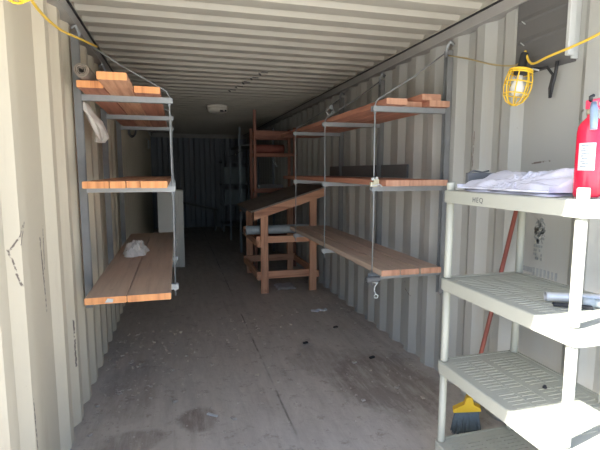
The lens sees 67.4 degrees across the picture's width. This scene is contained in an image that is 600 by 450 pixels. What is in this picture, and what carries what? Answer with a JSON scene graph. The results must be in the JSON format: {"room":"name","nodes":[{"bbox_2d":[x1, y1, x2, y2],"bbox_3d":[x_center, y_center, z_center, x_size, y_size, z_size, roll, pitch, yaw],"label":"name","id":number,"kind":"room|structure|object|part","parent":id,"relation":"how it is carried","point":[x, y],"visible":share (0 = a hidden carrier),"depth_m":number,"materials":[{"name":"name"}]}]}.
{"room":"shipping container storage","nodes":[
{"label":"shipping container storage","id":0,"kind":"room"},
{"bbox_2d":[0,0,153,449],"bbox_3d":[-2.301,-0.453,6.125,0.040,2.360,11.050,-2,7,-15],"label":"wall","id":1,"kind":"structure","parent":0,"point":[53,347],"depth_m":2.16,"materials":[{"name":"beige metal"}]},
{"bbox_2d":[8,0,97,47],"bbox_3d":[-0.985,-0.827,1.879,0.149,0.262,1.455,-2,7,-15],"label":"power cord","id":2,"kind":"object","parent":1,"relation":"attached to","point":[11,1],"depth_m":1.83,"materials":[{"name":"yellow plastic"}]},
{"bbox_3d":[-1.018,-0.897,1.898,0.082,0.126,1.384,-2,7,-14],"label":"light cord","id":3,"kind":"part","parent":2,"relation":"part of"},
{"bbox_2d":[83,102,108,142],"bbox_3d":[-1.324,-0.656,2.924,0.120,0.225,0.430,-2,7,-15],"label":"cloth sack","id":4,"kind":"object","parent":1,"relation":"hanging from","point":[101,135],"visible":0.96,"depth_m":2.88,"materials":[{"name":"white fabric"}]},
{"bbox_2d":[46,0,152,135],"bbox_3d":[-2.289,-1.610,5.989,0.085,0.060,11.050,-2,7,-15],"label":"trim","id":5,"kind":"structure","parent":1,"relation":"attached to","point":[67,15],"depth_m":2.77,"materials":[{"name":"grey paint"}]},
{"bbox_2d":[69,23,178,307],"bbox_3d":[-1.056,-0.331,2.760,0.557,1.680,0.062,-2,7,-15],"label":"support frame","id":6,"kind":"object","parent":1,"relation":"attached to","point":[79,97],"visible":0.87,"depth_m":2.71,"materials":[{"name":"grey metal"}]},
{"bbox_3d":[-1.307,-0.294,2.706,0.040,1.620,0.042,-2,7,-15],"label":"wall post","id":7,"kind":"part","parent":6,"relation":"part of","materials":[{"name":"grey metal"}]},
{"bbox_2d":[84,233,150,304],"bbox_3d":[-1.416,0.263,3.739,0.215,0.038,2.651,-2,7,-15],"label":"wooden board","id":8,"kind":"object","parent":6,"relation":"on","point":[114,285],"visible":0.7,"depth_m":2.87,"materials":[{"name":"brown wood"}]},
{"bbox_2d":[123,240,149,257],"bbox_3d":[-1.374,0.184,3.770,0.209,0.101,0.405,-2,7,-15],"label":"rag","id":9,"kind":"object","parent":8,"relation":"on","point":[136,248],"visible":1,"depth_m":3.67,"materials":[{"name":"white fabric"}]},
{"bbox_3d":[-1.038,-0.760,2.724,0.514,0.034,0.040,-2,7,-15],"label":"support arm","id":10,"kind":"part","parent":6,"relation":"part of","materials":[{"name":"metal"}]},
{"bbox_3d":[-1.038,-0.221,2.789,0.514,0.034,0.040,-2,7,-15],"label":"support arm","id":11,"kind":"part","parent":6,"relation":"part of","materials":[{"name":"metal"}]},
{"bbox_2d":[126,176,156,187],"bbox_3d":[-1.267,-0.371,3.731,0.074,0.038,2.500,-2,7,-15],"label":"wooden board","id":12,"kind":"object","parent":6,"relation":"on","point":[136,183],"visible":0.55,"depth_m":2.54,"materials":[{"name":"brown wood"}]},
{"bbox_2d":[127,232,172,301],"bbox_3d":[-1.196,0.255,3.800,0.234,0.038,2.650,-2,7,-15],"label":"wooden board","id":13,"kind":"object","parent":6,"relation":"on","point":[152,281],"visible":0.85,"depth_m":3.07,"materials":[{"name":"brown wood"}]},
{"bbox_3d":[-1.038,0.405,2.864,0.514,0.034,0.040,-2,7,-15],"label":"support arm","id":14,"kind":"part","parent":6,"relation":"part of","materials":[{"name":"metal"}]},
{"bbox_2d":[128,130,136,137],"bbox_3d":[-2.149,-1.201,5.725,0.178,0.178,0.066,5,8,34],"label":"cable coil","id":15,"kind":"object","parent":1,"relation":"hanging from","point":[129,133],"visible":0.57,"depth_m":5.75,"materials":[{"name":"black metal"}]},
{"bbox_2d":[98,63,177,264],"bbox_3d":[-1.315,-0.444,3.699,0.557,1.680,0.062,-2,7,-15],"label":"support frame","id":16,"kind":"object","parent":1,"relation":"attached to","point":[104,116],"visible":0.46,"depth_m":3.66,"materials":[{"name":"metal"}]},
{"bbox_2d":[76,80,136,125],"bbox_3d":[-1.477,-0.911,3.671,0.135,0.038,2.580,-2,7,-15],"label":"wooden board","id":17,"kind":"object","parent":16,"relation":"on","point":[86,86],"visible":0.51,"depth_m":2.65,"materials":[{"name":"red wood"}]},
{"bbox_2d":[74,63,97,80],"bbox_3d":[-1.267,-0.866,2.794,0.073,0.072,0.900,-2,7,-15],"label":"rolled mat","id":18,"kind":"object","parent":17,"relation":"on","point":[83,72],"visible":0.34,"depth_m":2.38,"materials":[{"name":"grey fabric"}]},
{"bbox_3d":[-1.565,-0.407,3.644,0.040,1.620,0.042,-2,7,-15],"label":"wall post","id":19,"kind":"part","parent":16,"relation":"part of","materials":[{"name":"grey metal"}]},
{"bbox_2d":[82,176,140,188],"bbox_3d":[-1.452,-0.364,3.670,0.135,0.038,2.520,-2,7,-15],"label":"wooden board","id":20,"kind":"object","parent":16,"relation":"on","point":[103,183],"visible":0.52,"depth_m":2.47,"materials":[{"name":"brown wood"}]},
{"bbox_2d":[96,71,151,126],"bbox_3d":[-1.293,-0.895,3.536,0.139,0.039,2.740,-2,7,-15],"label":"wooden board","id":21,"kind":"object","parent":16,"relation":"on","point":[115,83],"visible":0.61,"depth_m":2.49,"materials":[{"name":"brown wood"}]},
{"bbox_2d":[109,176,149,187],"bbox_3d":[-1.344,-0.367,3.700,0.082,0.038,2.520,-2,7,-15],"label":"wooden board","id":22,"kind":"object","parent":16,"relation":"on","point":[118,183],"visible":0.52,"depth_m":2.50,"materials":[{"name":"brown wood"}]},
{"bbox_3d":[-1.297,-0.873,3.662,0.514,0.034,0.040,-2,7,-15],"label":"support arm","id":23,"kind":"part","parent":16,"relation":"part of","materials":[{"name":"metal"}]},
{"bbox_2d":[141,176,170,187],"bbox_3d":[-1.154,-0.372,3.741,0.142,0.038,2.540,-2,7,-15],"label":"wooden board","id":24,"kind":"object","parent":16,"relation":"on","point":[159,181],"visible":0.92,"depth_m":2.54,"materials":[{"name":"brown wood"}]},
{"bbox_3d":[-1.309,-0.432,3.711,0.515,1.584,0.011,-2,7,-15],"label":"hanger rod","id":25,"kind":"part","parent":16,"relation":"part of","materials":[{"name":"metal"}]},
{"bbox_2d":[116,121,177,245],"bbox_3d":[-1.571,-0.555,4.628,0.557,1.680,0.062,-2,7,-15],"label":"support frame","id":26,"kind":"object","parent":1,"relation":"attached to","point":[119,127],"visible":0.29,"depth_m":4.58,"materials":[{"name":"metal"}]},
{"bbox_3d":[-1.821,-0.519,4.573,0.040,1.620,0.042,-2,7,-15],"label":"wall post","id":27,"kind":"part","parent":26,"relation":"part of","materials":[{"name":"grey metal"}]},
{"bbox_3d":[-1.553,-0.984,4.591,0.514,0.034,0.040,-2,7,-15],"label":"support arm","id":28,"kind":"part","parent":26,"relation":"part of","materials":[{"name":"metal"}]},
{"bbox_2d":[134,86,166,126],"bbox_3d":[-1.219,-0.928,3.818,0.143,0.038,2.530,-2,7,-15],"label":"wooden board","id":29,"kind":"object","parent":26,"relation":"on","point":[141,91],"visible":0.6,"depth_m":3.10,"materials":[{"name":"red wood"}]},
{"bbox_3d":[-1.565,-0.544,4.640,0.515,1.584,0.011,-2,7,-15],"label":"hanger rod","id":30,"kind":"part","parent":26,"relation":"part of","materials":[{"name":"metal"}]},
{"bbox_2d":[150,137,246,227],"bbox_3d":[-2.595,-1.123,11.706,2.420,2.360,0.049,-2,7,-15],"label":"wall","id":31,"kind":"structure","parent":0,"point":[196,160],"depth_m":11.68,"materials":[{"name":"grey metal"}]},
{"bbox_2d":[150,133,245,138],"bbox_3d":[-2.602,-2.320,11.571,2.450,0.170,0.130,-2,7,-15],"label":"trim","id":32,"kind":"structure","parent":31,"relation":"attached to","point":[167,135],"depth_m":11.50,"materials":[{"name":"grey paint"}]},
{"bbox_2d":[70,0,495,134],"bbox_3d":[-1.148,-1.703,6.293,2.270,0.033,11.050,-2,7,-15],"label":"ceiling","id":33,"kind":"structure","parent":0,"point":[267,57],"depth_m":3.34,"materials":[{"name":"beige paint"}]},
{"bbox_2d":[207,104,227,113],"bbox_3d":[-1.185,-1.663,6.470,0.310,0.098,0.310,-2,7,-15],"label":"ceiling light","id":34,"kind":"object","parent":33,"relation":"attached to","point":[213,108],"visible":1,"depth_m":6.35,"materials":[{"name":"white plastic"}]},
{"bbox_2d":[70,226,522,449],"bbox_3d":[-1.148,0.696,6.580,2.450,0.030,11.150,-2,7,-15],"label":"floor","id":35,"kind":"structure","parent":0,"point":[214,281],"depth_m":3.25,"materials":[{"name":"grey wood"}]},
{"bbox_2d":[157,189,184,266],"bbox_3d":[-2.005,0.039,7.022,0.370,1.170,0.500,-2,7,-15],"label":"base cabinet","id":36,"kind":"object","parent":35,"relation":"on","point":[164,199],"visible":0.73,"depth_m":6.77,"materials":[{"name":"metal"}]},
{"bbox_2d":[183,201,217,230],"bbox_3d":[-2.519,-0.239,11.076,0.982,0.756,0.280,-2,7,-15],"label":"table leaf","id":37,"kind":"object","parent":35,"relation":"on","point":[187,203],"visible":0.55,"depth_m":11.03,"materials":[{"name":"black"}]},
{"bbox_3d":[-2.114,-0.116,11.203,0.040,0.480,0.240,-2,7,-15],"label":"leg","id":38,"kind":"part","parent":37,"relation":"part of","materials":[{"name":"black"}]},
{"bbox_2d":[219,144,249,230],"bbox_3d":[-1.641,-0.935,11.235,0.660,2.100,0.640,-2,7,-15],"label":"metal shelving","id":39,"kind":"object","parent":35,"relation":"on","point":[222,204],"visible":0.71,"depth_m":10.98,"materials":[{"name":"metal"}]},
{"bbox_3d":[-1.641,-0.059,11.340,0.660,0.035,0.640,-2,7,-15],"label":"shelf","id":40,"kind":"part","parent":39,"relation":"part of","materials":[{"name":"metal"}]},
{"bbox_3d":[-1.641,-1.558,11.160,0.660,0.035,0.640,-2,7,-15],"label":"shelf","id":41,"kind":"part","parent":39,"relation":"part of","materials":[{"name":"metal"}]},
{"bbox_2d":[223,167,245,183],"bbox_3d":[-1.637,-1.233,11.147,0.520,0.400,0.402,-2,7,-15],"label":"carton","id":42,"kind":"object","parent":39,"relation":"on","point":[234,170],"visible":0.75,"depth_m":10.96,"materials":[{"name":"grey cardboard"}]},
{"bbox_2d":[224,189,244,203],"bbox_3d":[-1.637,-0.717,11.209,0.500,0.360,0.402,-2,7,-15],"label":"carton","id":43,"kind":"object","parent":39,"relation":"on","point":[234,192],"visible":0.64,"depth_m":11.01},
{"bbox_3d":[-1.641,-1.022,11.224,0.660,0.035,0.640,-2,7,-15],"label":"shelf","id":44,"kind":"part","parent":39,"relation":"part of","materials":[{"name":"metal"}]},
{"bbox_2d":[229,127,274,252],"bbox_3d":[-0.975,-0.705,8.810,0.636,2.220,1.586,-2,7,-15],"label":"metal rack","id":45,"kind":"object","parent":35,"relation":"on","point":[239,225],"visible":0.68,"depth_m":8.21,"materials":[{"name":"metal"}]},
{"bbox_2d":[230,145,252,149],"bbox_3d":[-0.974,-1.499,8.712,0.560,0.020,1.575,-2,7,-15],"label":"shelf","id":46,"kind":"object","parent":45,"relation":"attached to","point":[242,147],"depth_m":8.49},
{"bbox_2d":[232,222,259,232],"bbox_3d":[-0.974,0.040,8.896,0.560,0.020,1.575,-2,7,-15],"label":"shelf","id":47,"kind":"object","parent":45,"relation":"attached to","point":[237,224],"depth_m":9.23,"materials":[{"name":"grey metal"}]},
{"bbox_2d":[83,294,448,449],"bbox_3d":[-0.381,1.014,3.748,2.283,0.013,2.761,-2,7,-15],"label":"dirt","id":48,"kind":"structure","parent":35,"relation":"on","point":[96,405],"depth_m":3.06,"materials":[{"name":"grey soil"}]},
{"bbox_2d":[249,110,296,268],"bbox_3d":[-0.417,-0.535,6.890,0.640,2.340,0.458,-2,7,-15],"label":"rack","id":49,"kind":"object","parent":35,"relation":"on","point":[257,134],"visible":0.61,"depth_m":6.73,"materials":[{"name":"brown wood"}]},
{"bbox_2d":[253,188,282,189],"bbox_3d":[-0.419,-0.557,6.897,0.552,0.018,0.360,-2,7,-15],"label":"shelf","id":50,"kind":"object","parent":49,"relation":"attached to","point":[253,188],"depth_m":6.73,"materials":[{"name":"brown wood"}]},
{"bbox_2d":[256,144,283,152],"bbox_3d":[-0.455,-1.145,6.776,0.436,0.129,0.129,-2,7,-15],"label":"tarp","id":51,"kind":"object","parent":49,"relation":"on","point":[259,148],"visible":0.88,"depth_m":6.72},
{"bbox_2d":[257,184,282,187],"bbox_3d":[-0.463,-0.596,6.901,0.360,0.050,0.280,-2,7,-15],"label":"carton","id":52,"kind":"object","parent":49,"relation":"on","point":[261,185],"visible":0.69,"depth_m":6.79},
{"bbox_2d":[252,130,289,132],"bbox_3d":[-0.419,-1.401,6.796,0.552,0.018,0.360,-2,7,-15],"label":"shelf","id":53,"kind":"object","parent":49,"relation":"attached to","point":[254,130],"depth_m":6.62,"materials":[{"name":"brown wood"}]},
{"bbox_2d":[256,153,292,154],"bbox_3d":[-0.419,-1.075,6.835,0.552,0.018,0.360,-2,7,-15],"label":"shelf","id":54,"kind":"object","parent":49,"relation":"attached to","point":[256,153],"depth_m":6.68,"materials":[{"name":"brown wood"}]},
{"bbox_2d":[237,183,326,293],"bbox_3d":[-0.302,0.108,5.971,0.940,1.283,1.290,-2,7,-15],"label":"wooden table","id":55,"kind":"object","parent":35,"relation":"on","point":[263,206],"visible":0.81,"depth_m":5.49,"materials":[{"name":"brown wood"}]},
{"bbox_3d":[-0.726,0.219,6.457,0.088,0.946,0.040,-2,7,-15],"label":"leg","id":56,"kind":"part","parent":55,"relation":"part of","materials":[{"name":"brown wood"}]},
{"bbox_3d":[-0.636,0.558,5.922,0.038,0.080,1.150,-2,7,-15],"label":"rail","id":57,"kind":"part","parent":55,"relation":"part of","materials":[{"name":"brown wood"}]},
{"bbox_3d":[-0.636,0.161,5.874,0.038,0.080,1.150,-2,7,-15],"label":"rail","id":58,"kind":"part","parent":55,"relation":"part of","materials":[{"name":"brown wood"}]},
{"bbox_3d":[-0.422,0.351,5.356,0.088,0.946,0.040,-2,7,-15],"label":"leg","id":59,"kind":"part","parent":55,"relation":"part of","materials":[{"name":"brown wood"}]},
{"bbox_3d":[-0.440,0.471,6.524,0.750,0.090,0.038,-2,7,-15],"label":"cross rail","id":60,"kind":"part","parent":55,"relation":"part of","materials":[{"name":"brown wood"}]},
{"bbox_2d":[246,224,308,234],"bbox_3d":[-0.239,0.051,5.600,0.860,0.116,0.116,-2,7,-15],"label":"pipe","id":61,"kind":"object","parent":55,"relation":"on","point":[272,229],"visible":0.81,"depth_m":5.53,"materials":[{"name":"grey metal"}]},
{"bbox_3d":[-0.158,0.594,5.500,0.750,0.090,0.038,-2,7,-15],"label":"cross rail","id":62,"kind":"part","parent":55,"relation":"part of","materials":[{"name":"brown wood"}]},
{"bbox_3d":[-0.158,0.167,5.449,0.750,0.080,0.038,-2,7,-15],"label":"cross rail","id":63,"kind":"part","parent":55,"relation":"part of","materials":[{"name":"brown wood"}]},
{"bbox_3d":[-0.147,0.107,6.603,0.088,1.135,0.040,-2,7,-15],"label":"leg","id":64,"kind":"part","parent":55,"relation":"part of","materials":[{"name":"brown wood"}]},
{"bbox_3d":[0.067,0.535,6.113,0.038,0.080,1.150,-2,7,-15],"label":"rail","id":65,"kind":"part","parent":55,"relation":"part of","materials":[{"name":"brown wood"}]},
{"bbox_3d":[0.157,0.239,5.502,0.088,1.135,0.040,-2,7,-15],"label":"leg","id":66,"kind":"part","parent":55,"relation":"part of","materials":[{"name":"brown wood"}]},
{"bbox_2d":[274,282,295,289],"bbox_3d":[-0.194,0.773,5.730,0.264,0.018,0.324,-2,7,-15],"label":"sheet","id":67,"kind":"object","parent":35,"relation":"on","point":[279,286],"visible":1,"depth_m":5.68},
{"bbox_2d":[311,308,327,311],"bbox_3d":[0.207,0.892,4.737,0.189,0.018,0.084,-2,7,-15],"label":"strip","id":68,"kind":"object","parent":35,"relation":"on","point":[318,309],"visible":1,"depth_m":4.72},
{"bbox_2d":[450,211,517,433],"bbox_3d":[1.028,0.491,2.443,0.364,1.362,0.111,-1,7,-7],"label":"broom","id":69,"kind":"object","parent":35,"relation":"on","point":[466,418],"visible":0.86,"depth_m":2.47,"materials":[{"name":"yellow plastic"}]},
{"bbox_3d":[1.064,0.395,2.460,0.288,1.175,0.023,-2,7,-15],"label":"handle","id":70,"kind":"part","parent":69,"relation":"part of","materials":[{"name":"red wood"}]},
{"bbox_2d":[435,182,599,449],"bbox_3d":[0.989,0.536,1.880,0.461,1.408,0.775,-2,7,-15],"label":"shelving unit","id":71,"kind":"object","parent":35,"relation":"on","point":[494,380],"visible":0.88,"depth_m":1.83,"materials":[{"name":"white plastic"}]},
{"bbox_3d":[0.699,0.502,2.165,0.038,1.408,0.038,-2,7,-15],"label":"post","id":72,"kind":"part","parent":71,"relation":"part of","materials":[{"name":"beige plastic"}]},
{"bbox_2d":[465,170,491,189],"bbox_3d":[0.851,-0.212,2.110,0.160,0.094,0.022,-2,7,-15],"label":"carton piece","id":73,"kind":"object","parent":71,"relation":"on","point":[470,176],"visible":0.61,"depth_m":2.09,"materials":[{"name":"grey cardboard"}]},
{"bbox_3d":[0.989,1.134,1.952,0.460,0.056,0.775,-2,7,-15],"label":"shelf","id":74,"kind":"part","parent":71,"relation":"part of","materials":[{"name":"beige plastic"}]},
{"bbox_2d":[457,168,573,196],"bbox_3d":[0.941,-0.182,1.837,0.356,0.099,0.537,-2,7,-15],"label":"plastic sheeting","id":75,"kind":"object","parent":71,"relation":"on","point":[553,183],"visible":0.88,"depth_m":1.71,"materials":[{"name":"white plastic"}]},
{"bbox_3d":[1.089,0.489,2.271,0.038,1.408,0.038,-2,7,-15],"label":"post","id":76,"kind":"part","parent":71,"relation":"part of","materials":[{"name":"beige plastic"}]},
{"bbox_3d":[0.989,0.722,1.902,0.460,0.056,0.775,-2,7,-15],"label":"shelf","id":77,"kind":"part","parent":71,"relation":"part of","materials":[{"name":"beige plastic"}]},
{"bbox_3d":[0.989,0.312,1.853,0.460,0.056,0.775,-2,7,-15],"label":"shelf","id":78,"kind":"part","parent":71,"relation":"part of","materials":[{"name":"beige plastic"}]},
{"bbox_3d":[0.989,-0.099,1.804,0.460,0.056,0.775,-2,7,-15],"label":"shelf","id":79,"kind":"part","parent":71,"relation":"part of","materials":[{"name":"beige plastic"}]},
{"bbox_2d":[544,292,599,301],"bbox_3d":[1.081,0.280,1.727,0.260,0.037,0.037,1,7,9],"label":"metal pipe","id":80,"kind":"object","parent":71,"relation":"on","point":[548,296],"visible":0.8,"depth_m":1.73,"materials":[{"name":"metal"}]},
{"bbox_2d":[552,302,592,309],"bbox_3d":[1.012,0.300,1.672,0.130,0.010,0.028,2,7,20],"label":"rubber sleeve","id":81,"kind":"object","parent":71,"relation":"on","point":[558,304],"visible":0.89,"depth_m":1.67,"materials":[{"name":"black rubber"}]},
{"bbox_3d":[0.886,0.583,1.488,0.038,1.408,0.038,-2,7,-15],"label":"post","id":82,"kind":"part","parent":71,"relation":"part of","materials":[{"name":"beige plastic"}]},
{"bbox_2d":[572,94,599,197],"bbox_3d":[1.002,-0.263,1.514,0.150,0.338,0.094,-2,7,-15],"label":"fire extinguisher","id":83,"kind":"object","parent":71,"relation":"on","point":[587,151],"visible":0.98,"depth_m":1.49,"materials":[{"name":"red metal"}]},
{"bbox_2d":[580,145,590,166],"bbox_3d":[0.945,-0.229,1.489,0.002,0.071,0.027,-6,9,-43],"label":"print","id":84,"kind":"object","parent":83,"relation":"attached to","point":[585,150],"depth_m":1.49},
{"bbox_3d":[0.949,-0.226,1.490,0.049,0.090,0.008,7,9,44],"label":"label panel","id":85,"kind":"part","parent":83,"relation":"part of","materials":[{"name":"white paper"}]},
{"bbox_3d":[1.016,-0.400,1.498,0.126,0.049,0.029,0,7,-3],"label":"handle","id":86,"kind":"part","parent":83,"relation":"part of","materials":[{"name":"metal"}]},
{"bbox_2d":[582,297,599,307],"bbox_3d":[1.145,0.292,1.640,0.198,0.035,0.035,3,8,25],"label":"tube","id":87,"kind":"object","parent":71,"relation":"on","point":[593,302],"visible":0.73,"depth_m":1.66,"materials":[{"name":"silver metal"}]},
{"bbox_2d":[246,0,599,436],"bbox_3d":[0.005,-0.528,6.751,0.040,2.360,11.050,-2,7,-15],"label":"wall","id":88,"kind":"structure","parent":0,"point":[539,133],"depth_m":2.93,"materials":[{"name":"grey metal"}]},
{"bbox_2d":[293,92,344,240],"bbox_3d":[0.205,-0.582,4.853,0.557,1.680,0.062,-2,7,-15],"label":"support frame","id":89,"kind":"object","parent":88,"relation":"attached to","point":[341,100],"visible":0.83,"depth_m":4.86,"materials":[{"name":"metal"}]},
{"bbox_3d":[0.182,-0.471,4.870,0.514,0.034,0.040,-2,7,-15],"label":"support arm","id":90,"kind":"part","parent":89,"relation":"part of","materials":[{"name":"metal"}]},
{"bbox_3d":[0.182,-0.972,4.810,0.514,0.034,0.040,-2,7,-15],"label":"support arm","id":91,"kind":"part","parent":89,"relation":"part of","materials":[{"name":"metal"}]},
{"bbox_3d":[0.450,-0.562,4.933,0.040,1.620,0.042,-2,7,-15],"label":"wall post","id":92,"kind":"part","parent":89,"relation":"part of","materials":[{"name":"grey metal"}]},
{"bbox_2d":[325,176,425,185],"bbox_3d":[0.385,-0.430,4.226,0.115,0.038,2.810,-2,7,-15],"label":"wooden board","id":93,"kind":"object","parent":89,"relation":"on","point":[412,182],"visible":0.25,"depth_m":2.89,"materials":[{"name":"red wood"}]},
{"bbox_2d":[329,176,447,185],"bbox_3d":[0.521,-0.435,4.268,0.160,0.038,2.800,-2,7,-15],"label":"wooden board","id":94,"kind":"object","parent":89,"relation":"on","point":[429,182],"visible":0.34,"depth_m":2.94,"materials":[{"name":"red wood"}]},
{"bbox_2d":[321,73,385,257],"bbox_3d":[0.464,-0.470,3.914,0.557,1.680,0.062,-2,7,-15],"label":"support frame","id":95,"kind":"object","parent":88,"relation":"attached to","point":[381,88],"visible":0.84,"depth_m":3.92,"materials":[{"name":"metal"}]},
{"bbox_3d":[0.440,0.218,4.000,0.514,0.034,0.040,-2,7,-15],"label":"support arm","id":96,"kind":"part","parent":95,"relation":"part of","materials":[{"name":"metal"}]},
{"bbox_2d":[281,98,406,137],"bbox_3d":[0.219,-0.933,4.177,0.140,0.038,2.900,-2,7,-15],"label":"wooden board","id":97,"kind":"object","parent":95,"relation":"on","point":[363,111],"visible":0.77,"depth_m":3.41,"materials":[{"name":"red wood"}]},
{"bbox_2d":[325,105,333,116],"bbox_3d":[0.249,-0.958,3.781,0.081,0.099,0.032,-1,7,-8],"label":"knot","id":98,"kind":"object","parent":97,"relation":"on","point":[330,106],"visible":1,"depth_m":3.77,"materials":[{"name":"metal"}]},
{"bbox_3d":[0.440,-0.358,3.931,0.514,0.034,0.040,-2,7,-15],"label":"support arm","id":99,"kind":"part","parent":95,"relation":"part of","materials":[{"name":"metal"}]},
{"bbox_3d":[0.440,-0.859,3.871,0.514,0.034,0.040,-2,7,-15],"label":"support arm","id":100,"kind":"part","parent":95,"relation":"part of","materials":[{"name":"metal"}]},
{"bbox_2d":[330,164,407,177],"bbox_3d":[0.598,-0.528,4.409,0.012,0.105,1.850,-2,7,-15],"label":"board","id":101,"kind":"object","parent":95,"relation":"on","point":[398,171],"visible":1,"depth_m":4.17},
{"bbox_2d":[306,100,449,137],"bbox_3d":[0.518,-0.944,4.269,0.145,0.038,2.880,-2,7,-15],"label":"wooden board","id":102,"kind":"object","parent":95,"relation":"on","point":[431,103],"visible":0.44,"depth_m":3.41,"materials":[{"name":"red wood"}]},
{"bbox_2d":[407,94,440,101],"bbox_3d":[0.631,-0.906,3.626,0.135,0.038,1.580,-2,7,-15],"label":"wooden board","id":103,"kind":"object","parent":102,"relation":"on","point":[422,97],"visible":0.14,"depth_m":2.88,"materials":[{"name":"red wood"}]},
{"bbox_3d":[0.708,-0.449,3.994,0.040,1.620,0.042,-2,7,-15],"label":"wall post","id":104,"kind":"part","parent":95,"relation":"part of","materials":[{"name":"grey metal"}]},
{"bbox_2d":[365,276,380,282],"bbox_3d":[0.476,0.355,2.936,0.090,0.038,0.039,-2,7,-15],"label":"pipe stub","id":105,"kind":"object","parent":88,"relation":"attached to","point":[371,279],"visible":1,"depth_m":2.92,"materials":[{"name":"grey metal"}]},
{"bbox_2d":[373,282,377,298],"bbox_3d":[0.493,0.417,2.956,0.055,0.140,0.012,-2,7,-15],"label":"wire hook","id":106,"kind":"object","parent":105,"relation":"hanging from","point":[373,282],"visible":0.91,"depth_m":2.96,"materials":[{"name":"silver metal"}]},
{"bbox_2d":[370,177,382,186],"bbox_3d":[0.485,-0.275,2.869,0.084,0.068,0.031,-2,7,-15],"label":"clamp","id":107,"kind":"object","parent":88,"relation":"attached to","point":[375,183],"visible":1,"depth_m":2.86,"materials":[{"name":"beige metal"}]},
{"bbox_2d":[243,0,528,137],"bbox_3d":[-0.007,-1.685,6.609,0.085,0.060,11.050,-2,7,-15],"label":"trim","id":108,"kind":"structure","parent":88,"relation":"attached to","point":[498,11],"depth_m":3.24,"materials":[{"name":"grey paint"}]},
{"bbox_2d":[368,40,454,292],"bbox_3d":[0.728,-0.355,2.956,0.557,1.680,0.062,-2,7,-15],"label":"support frame","id":109,"kind":"object","parent":88,"relation":"attached to","point":[448,61],"visible":0.81,"depth_m":2.98,"materials":[{"name":"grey metal"}]},
{"bbox_2d":[290,226,399,275],"bbox_3d":[0.268,0.172,4.073,0.130,0.039,2.420,-2,7,-15],"label":"wooden board","id":110,"kind":"object","parent":109,"relation":"on","point":[380,268],"visible":0.98,"depth_m":3.50,"materials":[{"name":"brown wood"}]},
{"bbox_2d":[283,176,409,185],"bbox_3d":[0.246,-0.427,4.186,0.165,0.041,2.815,-2,7,-15],"label":"wooden board","id":111,"kind":"object","parent":109,"relation":"on","point":[366,181],"visible":0.94,"depth_m":3.37,"materials":[{"name":"red wood"}]},
{"bbox_2d":[293,101,421,137],"bbox_3d":[0.355,-0.944,4.266,0.150,0.038,2.800,-2,7,-15],"label":"wooden board","id":112,"kind":"object","parent":109,"relation":"on","point":[409,104],"visible":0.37,"depth_m":3.54,"materials":[{"name":"red wood"}]},
{"bbox_2d":[302,226,418,274],"bbox_3d":[0.402,0.166,4.109,0.132,0.042,2.420,-2,7,-15],"label":"wooden board","id":113,"kind":"object","parent":109,"relation":"on","point":[405,269],"visible":0.71,"depth_m":3.49,"materials":[{"name":"brown wood"}]},
{"bbox_2d":[314,225,440,273],"bbox_3d":[0.552,0.163,4.150,0.150,0.039,2.420,-2,7,-15],"label":"wooden board","id":114,"kind":"object","parent":109,"relation":"on","point":[424,267],"visible":0.69,"depth_m":3.54,"materials":[{"name":"brown wood"}]},
{"bbox_3d":[0.704,0.333,3.043,0.514,0.034,0.040,-2,7,-15],"label":"support arm","id":115,"kind":"part","parent":109,"relation":"part of","materials":[{"name":"metal"}]},
{"bbox_3d":[0.704,-0.243,2.974,0.514,0.034,0.040,-2,7,-15],"label":"support arm","id":116,"kind":"part","parent":109,"relation":"part of","materials":[{"name":"metal"}]},
{"bbox_3d":[0.704,-0.744,2.914,0.514,0.034,0.040,-2,7,-15],"label":"support arm","id":117,"kind":"part","parent":109,"relation":"part of","materials":[{"name":"metal"}]},
{"bbox_3d":[0.972,-0.334,3.037,0.040,1.620,0.042,-2,7,-15],"label":"wall post","id":118,"kind":"part","parent":109,"relation":"part of","materials":[{"name":"grey metal"}]},
{"bbox_2d":[448,32,599,105],"bbox_3d":[1.093,-0.792,2.146,0.166,0.427,1.600,-2,7,-15],"label":"work light","id":119,"kind":"object","parent":88,"relation":"attached to","point":[520,71],"depth_m":2.17,"materials":[{"name":"yellow plastic"}]},
{"bbox_3d":[1.020,-0.945,2.548,0.031,0.219,0.757,-1,7,-11],"label":"light cord","id":120,"kind":"part","parent":119,"relation":"part of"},
{"bbox_3d":[1.061,-0.680,2.199,0.065,0.100,0.066,-2,7,-15],"label":"bulb","id":121,"kind":"part","parent":119,"relation":"part of","materials":[{"name":"white glass"}]},
{"bbox_2d":[513,52,528,75],"bbox_3d":[1.075,-0.781,2.187,0.065,0.113,0.061,-2,7,-15],"label":"socket","id":122,"kind":"object","parent":119,"relation":"attached to","point":[522,63],"depth_m":2.17,"materials":[{"name":"plastic"}]},
{"bbox_3d":[1.170,-0.791,1.772,0.044,0.162,0.842,-2,7,-13],"label":"light cord","id":123,"kind":"part","parent":119,"relation":"part of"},
{"bbox_2d":[515,0,581,72],"bbox_3d":[1.203,-0.950,2.201,0.072,0.352,0.350,-2,7,-15],"label":"air vent","id":124,"kind":"object","parent":88,"relation":"in","point":[545,28],"visible":0.8,"depth_m":2.16,"materials":[{"name":"grey metal"}]},
{"bbox_2d":[514,61,558,97],"bbox_3d":[1.168,-0.709,2.265,0.032,0.169,0.301,-2,7,-15],"label":"bracket","id":125,"kind":"object","parent":124,"relation":"hanging from","point":[553,75],"visible":0.76,"depth_m":2.15,"materials":[{"name":"black metal"}]}
]}

